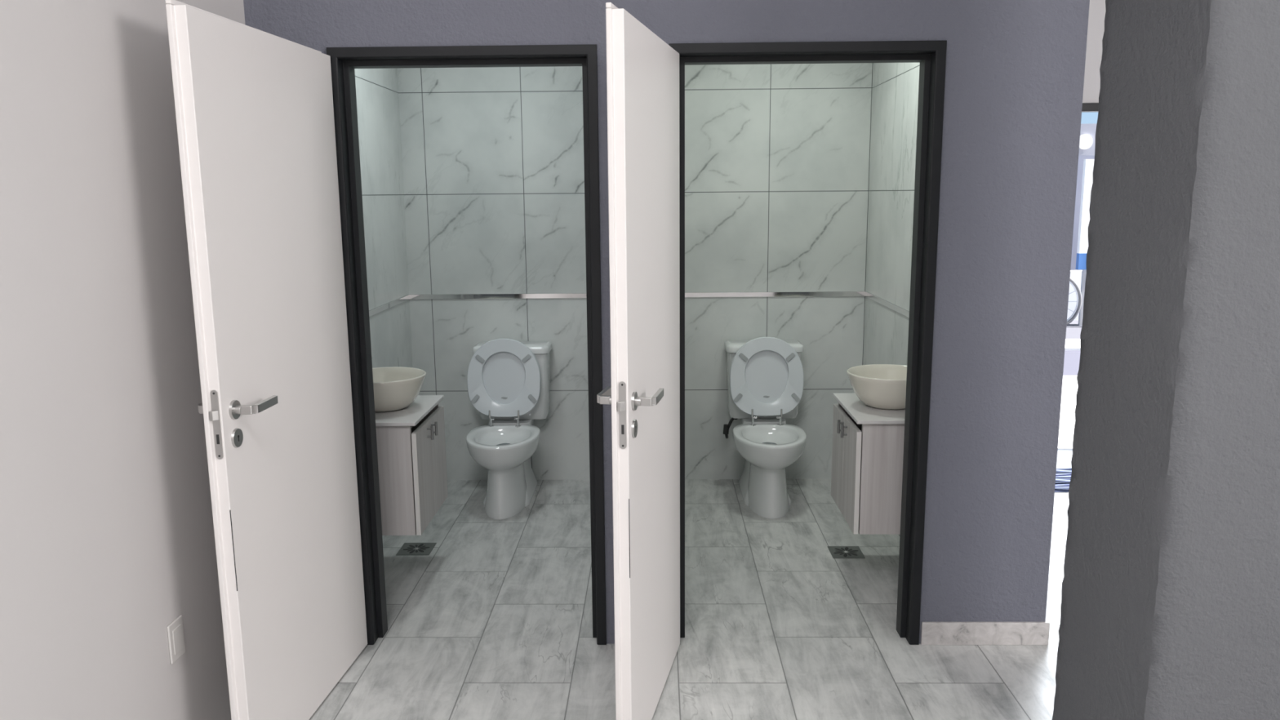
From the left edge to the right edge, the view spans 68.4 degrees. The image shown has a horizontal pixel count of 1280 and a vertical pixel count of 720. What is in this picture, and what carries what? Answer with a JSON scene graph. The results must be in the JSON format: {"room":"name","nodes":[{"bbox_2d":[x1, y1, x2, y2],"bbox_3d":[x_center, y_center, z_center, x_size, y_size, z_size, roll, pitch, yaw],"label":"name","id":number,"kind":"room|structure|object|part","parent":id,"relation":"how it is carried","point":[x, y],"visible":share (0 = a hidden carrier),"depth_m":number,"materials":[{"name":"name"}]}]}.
{"room":"hallway","nodes":[
{"label":"hallway","id":0,"kind":"room"},
{"bbox_2d":[0,0,413,719],"bbox_3d":[-1.383,-0.420,0.379,0.145,3.900,9.563,0,10,1],"label":"wall","id":1,"kind":"structure","parent":0,"point":[107,535],"depth_m":2.25,"materials":[{"name":"white paint"}]},
{"bbox_2d":[166,614,185,664],"bbox_3d":[-1.261,0.761,2.561,0.009,0.110,0.074,0,10,1],"label":"wall socket","id":2,"kind":"object","parent":1,"relation":"attached to","point":[175,636],"visible":1,"depth_m":2.55,"materials":[{"name":"plastic"}]},
{"bbox_2d":[374,395,448,535],"bbox_3d":[-1.057,0.424,3.902,0.444,0.461,0.506,0,10,1],"label":"vanity cabinet","id":3,"kind":"object","parent":1,"relation":"attached to","point":[411,441],"visible":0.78,"depth_m":3.70,"materials":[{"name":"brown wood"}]},
{"bbox_2d":[374,395,444,426],"bbox_3d":[-1.070,0.204,3.861,0.423,0.014,0.502,0,10,1],"label":"countertop","id":4,"kind":"structure","parent":3,"relation":"on","point":[411,415],"depth_m":3.76,"materials":[{"name":"white stone"}]},
{"bbox_2d":[372,366,426,412],"bbox_3d":[-1.049,0.127,3.857,0.344,0.140,0.344,0,10,1],"label":"basin","id":5,"kind":"object","parent":4,"relation":"in","point":[395,388],"visible":0.73,"depth_m":3.77,"materials":[{"name":"beige ceramic"}]},
{"bbox_3d":[-0.871,0.467,3.792,0.018,0.412,0.240,0,10,1],"label":"door","id":6,"kind":"part","parent":3,"relation":"part of","materials":[{"name":"brown wood"}]},
{"bbox_3d":[-0.851,0.296,3.818,0.026,0.056,0.011,0,10,1],"label":"handle","id":7,"kind":"part","parent":3,"relation":"part of","materials":[{"name":"metal"}]},
{"bbox_3d":[-0.850,0.283,3.887,0.026,0.056,0.011,0,10,1],"label":"handle","id":8,"kind":"part","parent":3,"relation":"part of","materials":[{"name":"metal"}]},
{"bbox_3d":[-0.867,0.424,4.032,0.018,0.412,0.240,0,10,1],"label":"door","id":9,"kind":"part","parent":3,"relation":"part of","materials":[{"name":"brown wood"}]},
{"bbox_2d":[368,293,586,316],"bbox_3d":[-0.685,-0.187,4.226,1.187,0.030,1.848,0,10,1],"label":"trim","id":10,"kind":"structure","parent":1,"relation":"attached to","point":[504,295],"depth_m":5.13,"materials":[{"name":"silver metal"}]},
{"bbox_2d":[397,62,873,479],"bbox_3d":[-0.021,-0.615,5.128,2.488,2.600,0.100,0,10,1],"label":"wall","id":11,"kind":"structure","parent":0,"point":[777,156],"depth_m":5.06,"materials":[{"name":"tile"}]},
{"bbox_2d":[243,0,1089,644],"bbox_3d":[0.005,-0.912,3.086,2.832,3.900,0.110,0,10,1],"label":"wall","id":12,"kind":"structure","parent":0,"point":[1015,69],"depth_m":3.08,"materials":[{"name":"paint"}]},
{"bbox_2d":[164,0,367,719],"bbox_3d":[-1.039,0.089,2.777,0.164,2.038,0.851,0,10,5],"label":"door","id":13,"kind":"structure","parent":12,"relation":"in","point":[254,107],"depth_m":2.63,"materials":[{"name":"white paint"}]},
{"bbox_3d":[-1.118,0.118,2.487,0.055,0.023,0.136,0,10,5],"label":"lever","id":14,"kind":"part","parent":13,"relation":"part of","materials":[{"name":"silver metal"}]},
{"bbox_3d":[-1.066,0.163,2.372,0.019,0.179,0.004,0,10,5],"label":"lock plate","id":15,"kind":"part","parent":13,"relation":"part of","materials":[{"name":"silver metal"}]},
{"bbox_3d":[-1.009,0.118,2.479,0.055,0.023,0.136,0,10,5],"label":"lever","id":16,"kind":"part","parent":13,"relation":"part of","materials":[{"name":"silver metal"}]},
{"bbox_2d":[326,44,606,644],"bbox_3d":[-0.563,-0.002,3.251,0.870,2.060,0.118,0,10,1],"label":"door frame","id":17,"kind":"structure","parent":12,"relation":"attached to","point":[344,60],"depth_m":3.17,"materials":[{"name":"black metal"}]},
{"bbox_2d":[596,2,679,719],"bbox_3d":[0.030,0.078,2.801,0.164,2.033,0.784,2,10,12],"label":"door","id":18,"kind":"structure","parent":12,"relation":"in","point":[642,69],"depth_m":2.61,"materials":[{"name":"white paint"}]},
{"bbox_3d":[-0.079,0.097,2.556,0.055,0.023,0.136,2,10,12],"label":"lever","id":19,"kind":"part","parent":18,"relation":"part of","materials":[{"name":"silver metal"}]},
{"bbox_3d":[-0.045,0.143,2.435,0.019,0.179,0.004,2,10,12],"label":"lock plate","id":20,"kind":"part","parent":18,"relation":"part of","materials":[{"name":"silver metal"}]},
{"bbox_3d":[0.027,0.100,2.533,0.055,0.023,0.136,2,10,12],"label":"lever","id":21,"kind":"part","parent":18,"relation":"part of","materials":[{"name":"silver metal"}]},
{"bbox_2d":[669,40,946,644],"bbox_3d":[0.543,-0.009,3.231,0.882,2.060,0.118,0,10,1],"label":"door frame","id":22,"kind":"structure","parent":12,"relation":"attached to","point":[931,55],"depth_m":3.13,"materials":[{"name":"black metal"}]},
{"bbox_2d":[920,622,1049,644],"bbox_3d":[1.224,0.970,3.338,0.449,0.084,0.012,0,10,1],"label":"baseboard","id":23,"kind":"structure","parent":12,"relation":"attached to","point":[931,633],"depth_m":3.33,"materials":[{"name":"tile"}]},
{"bbox_2d":[309,455,1071,719],"bbox_3d":[1.873,1.509,0.798,6.900,0.100,10.020,0,10,1],"label":"floor","id":24,"kind":"structure","parent":0,"point":[495,623],"depth_m":3.45,"materials":[{"name":"grey tile"}]},
{"bbox_2d":[395,542,436,555],"bbox_3d":[-1.019,0.861,4.292,0.150,0.004,0.150,0,10,1],"label":"floor drain","id":25,"kind":"object","parent":24,"relation":"on","point":[407,548],"visible":1,"depth_m":4.29,"materials":[{"name":"metal"}]},
{"bbox_2d":[466,338,551,519],"bbox_3d":[-0.696,0.325,4.888,0.427,0.845,0.707,0,10,1],"label":"toilet","id":26,"kind":"object","parent":24,"relation":"on","point":[508,380],"visible":1,"depth_m":4.95,"materials":[{"name":"white ceramic"}]},
{"bbox_3d":[-0.699,0.570,4.824,0.368,0.385,0.495,0,10,1],"label":"bowl","id":27,"kind":"part","parent":26,"relation":"part of","materials":[{"name":"white ceramic"}]},
{"bbox_3d":[-0.717,0.095,4.955,0.386,0.413,0.063,0,10,1],"label":"seat","id":28,"kind":"part","parent":26,"relation":"part of","materials":[{"name":"white plastic"}]},
{"bbox_3d":[-0.717,0.093,4.973,0.386,0.413,0.064,0,10,1],"label":"lid","id":29,"kind":"part","parent":26,"relation":"part of","materials":[{"name":"white plastic"}]},
{"bbox_3d":[-0.685,-0.066,5.077,0.408,0.044,0.199,0,10,1],"label":"tank lid","id":30,"kind":"part","parent":26,"relation":"part of","materials":[{"name":"white ceramic"}]},
{"bbox_3d":[-0.684,0.131,5.115,0.388,0.357,0.184,0,10,1],"label":"tank","id":31,"kind":"part","parent":26,"relation":"part of","materials":[{"name":"white ceramic"}]},
{"bbox_2d":[723,337,806,519],"bbox_3d":[0.654,0.318,4.864,0.425,0.845,0.707,0,10,1],"label":"toilet","id":32,"kind":"object","parent":24,"relation":"on","point":[765,375],"visible":1,"depth_m":4.92,"materials":[{"name":"white ceramic"}]},
{"bbox_3d":[0.664,0.085,4.949,0.386,0.413,0.064,0,10,1],"label":"lid","id":33,"kind":"part","parent":32,"relation":"part of","materials":[{"name":"white plastic"}]},
{"bbox_3d":[0.665,0.124,5.091,0.388,0.357,0.184,0,10,1],"label":"tank","id":34,"kind":"part","parent":32,"relation":"part of","materials":[{"name":"white ceramic"}]},
{"bbox_3d":[0.663,-0.074,5.053,0.408,0.044,0.199,0,10,1],"label":"tank lid","id":35,"kind":"part","parent":32,"relation":"part of","materials":[{"name":"white ceramic"}]},
{"bbox_3d":[0.664,0.087,4.930,0.386,0.413,0.063,0,10,1],"label":"seat","id":36,"kind":"part","parent":32,"relation":"part of","materials":[{"name":"white plastic"}]},
{"bbox_3d":[0.660,0.563,4.800,0.368,0.385,0.495,0,10,1],"label":"bowl","id":37,"kind":"part","parent":32,"relation":"part of","materials":[{"name":"white ceramic"}]},
{"bbox_2d":[826,546,865,558],"bbox_3d":[0.921,0.859,4.208,0.142,0.004,0.142,0,10,1],"label":"floor drain","id":38,"kind":"object","parent":24,"relation":"on","point":[837,552],"visible":1,"depth_m":4.20,"materials":[{"name":"metal"}]},
{"bbox_2d":[1054,467,1071,492],"bbox_3d":[2.397,0.657,5.219,0.920,0.021,0.420,0,10,1],"label":"door mat","id":39,"kind":"object","parent":24,"relation":"on","point":[1063,476],"visible":0.06,"depth_m":5.18,"materials":[{"name":"blue fabric"}]},
{"bbox_2d":[863,62,919,535],"bbox_3d":[1.220,-0.460,4.194,0.024,2.600,1.953,0,10,1],"label":"wall","id":40,"kind":"structure","parent":0,"point":[895,104],"depth_m":4.55,"materials":[{"name":"tile"}]},
{"bbox_2d":[684,290,909,317],"bbox_3d":[0.612,-0.194,4.203,1.196,0.030,1.848,0,10,1],"label":"trim","id":41,"kind":"structure","parent":40,"relation":"attached to","point":[899,309],"depth_m":5.10,"materials":[{"name":"silver metal"}]},
{"bbox_2d":[831,393,905,534],"bbox_3d":[1.009,0.413,3.865,0.394,0.461,0.506,0,10,1],"label":"vanity cabinet","id":42,"kind":"object","parent":40,"relation":"attached to","point":[868,447],"visible":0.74,"depth_m":3.66,"materials":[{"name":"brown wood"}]},
{"bbox_3d":[0.848,0.415,4.001,0.018,0.412,0.240,0,10,1],"label":"door","id":43,"kind":"part","parent":42,"relation":"part of","materials":[{"name":"brown wood"}]},
{"bbox_3d":[0.824,0.273,3.862,0.026,0.056,0.011,0,10,1],"label":"handle","id":44,"kind":"part","parent":42,"relation":"part of","materials":[{"name":"metal"}]},
{"bbox_3d":[0.823,0.285,3.793,0.026,0.056,0.011,0,10,1],"label":"handle","id":45,"kind":"part","parent":42,"relation":"part of","materials":[{"name":"metal"}]},
{"bbox_3d":[0.844,0.457,3.761,0.018,0.412,0.240,0,10,1],"label":"door","id":46,"kind":"part","parent":42,"relation":"part of","materials":[{"name":"brown wood"}]},
{"bbox_2d":[832,393,905,424],"bbox_3d":[1.018,0.193,3.824,0.373,0.014,0.502,0,10,1],"label":"countertop","id":47,"kind":"structure","parent":42,"relation":"on","point":[863,414],"depth_m":3.71,"materials":[{"name":"white stone"}]},
{"bbox_2d":[846,364,906,409],"bbox_3d":[1.012,0.116,3.821,0.344,0.140,0.344,0,10,1],"label":"basin","id":48,"kind":"object","parent":47,"relation":"in","point":[880,386],"visible":0.74,"depth_m":3.73,"materials":[{"name":"beige ceramic"}]},
{"bbox_2d":[1082,0,1106,102],"bbox_3d":[3.398,-1.334,5.296,3.878,3.900,0.120,0,10,1],"label":"wall","id":49,"kind":"structure","parent":0,"point":[1095,29],"depth_m":5.18,"materials":[{"name":"white paint"}]},
{"bbox_2d":[1081,102,1098,112],"bbox_3d":[2.630,-0.419,5.436,1.630,2.062,0.070,0,10,1],"label":"door frame","id":50,"kind":"structure","parent":49,"relation":"attached to","point":[1086,107],"depth_m":5.23,"materials":[{"name":"black metal"}]},
{"bbox_2d":[1052,0,1279,719],"bbox_3d":[1.394,-0.771,2.222,0.384,3.900,0.528,0,10,1],"label":"wall","id":51,"kind":"structure","parent":0,"point":[1170,609],"depth_m":2.19,"materials":[{"name":"grey paint"}]},
{"label":"outside","id":52,"kind":"structure","parent":0,"visible":0},
{"bbox_2d":[1062,350,1080,375],"bbox_3d":[8.159,0.093,8.837,20.000,0.170,1.450,0,10,1],"label":"road","id":53,"kind":"structure","parent":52,"point":[1072,357],"depth_m":8.92,"materials":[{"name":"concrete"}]},
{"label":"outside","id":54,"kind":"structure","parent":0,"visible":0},
{"bbox_2d":[1057,375,1078,455],"bbox_3d":[6.626,0.412,6.898,15.000,0.145,2.530,0,10,1],"label":"sidewalk","id":55,"kind":"structure","parent":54,"point":[1069,384],"depth_m":6.73,"materials":[{"name":"white"}]},
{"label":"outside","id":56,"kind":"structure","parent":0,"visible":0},
{"bbox_2d":[1065,320,1082,338],"bbox_3d":[14.253,-0.970,14.463,32.000,0.192,9.000,0,10,1],"label":"yard","id":57,"kind":"structure","parent":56,"point":[1073,329],"depth_m":10.83,"materials":[{"name":"white"}]},
{"bbox_2d":[1066,270,1081,319],"bbox_3d":[6.453,-0.803,11.652,5.500,0.620,0.150,0,10,1],"label":"wall","id":58,"kind":"structure","parent":57,"relation":"on","point":[1076,275],"depth_m":11.59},
{"bbox_2d":[1066,277,1081,324],"bbox_3d":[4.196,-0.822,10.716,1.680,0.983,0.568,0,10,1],"label":"wheel","id":59,"kind":"object","parent":57,"relation":"on","point":[1072,282],"visible":0.08,"depth_m":10.72,"materials":[{"name":"paint"}]},
{"bbox_2d":[1070,155,1094,270],"bbox_3d":[9.223,-1.792,13.081,14.000,2.380,0.400,0,10,1],"label":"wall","id":60,"kind":"structure","parent":57,"relation":"on","point":[1081,157],"depth_m":12.88,"materials":[{"name":"paint"}]},
{"bbox_2d":[1075,159,1094,325],"bbox_3d":[5.964,-1.360,11.008,1.650,1.950,0.070,0,10,1],"label":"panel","id":61,"kind":"object","parent":57,"relation":"on","point":[1088,164],"visible":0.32,"depth_m":10.96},
{"bbox_2d":[1078,123,1097,155],"bbox_3d":[5.050,-1.527,10.877,0.450,2.340,0.090,0,10,1],"label":"round sign","id":62,"kind":"object","parent":57,"relation":"on","point":[1087,133],"visible":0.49,"depth_m":10.67,"materials":[{"name":"white"}]},
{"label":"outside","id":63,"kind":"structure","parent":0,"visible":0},
{"bbox_2d":[1064,338,1079,350],"bbox_3d":[9.175,-0.104,9.826,22.000,0.195,0.600,0,10,1],"label":"kerb","id":64,"kind":"object","parent":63,"point":[1070,344],"depth_m":9.80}
]}

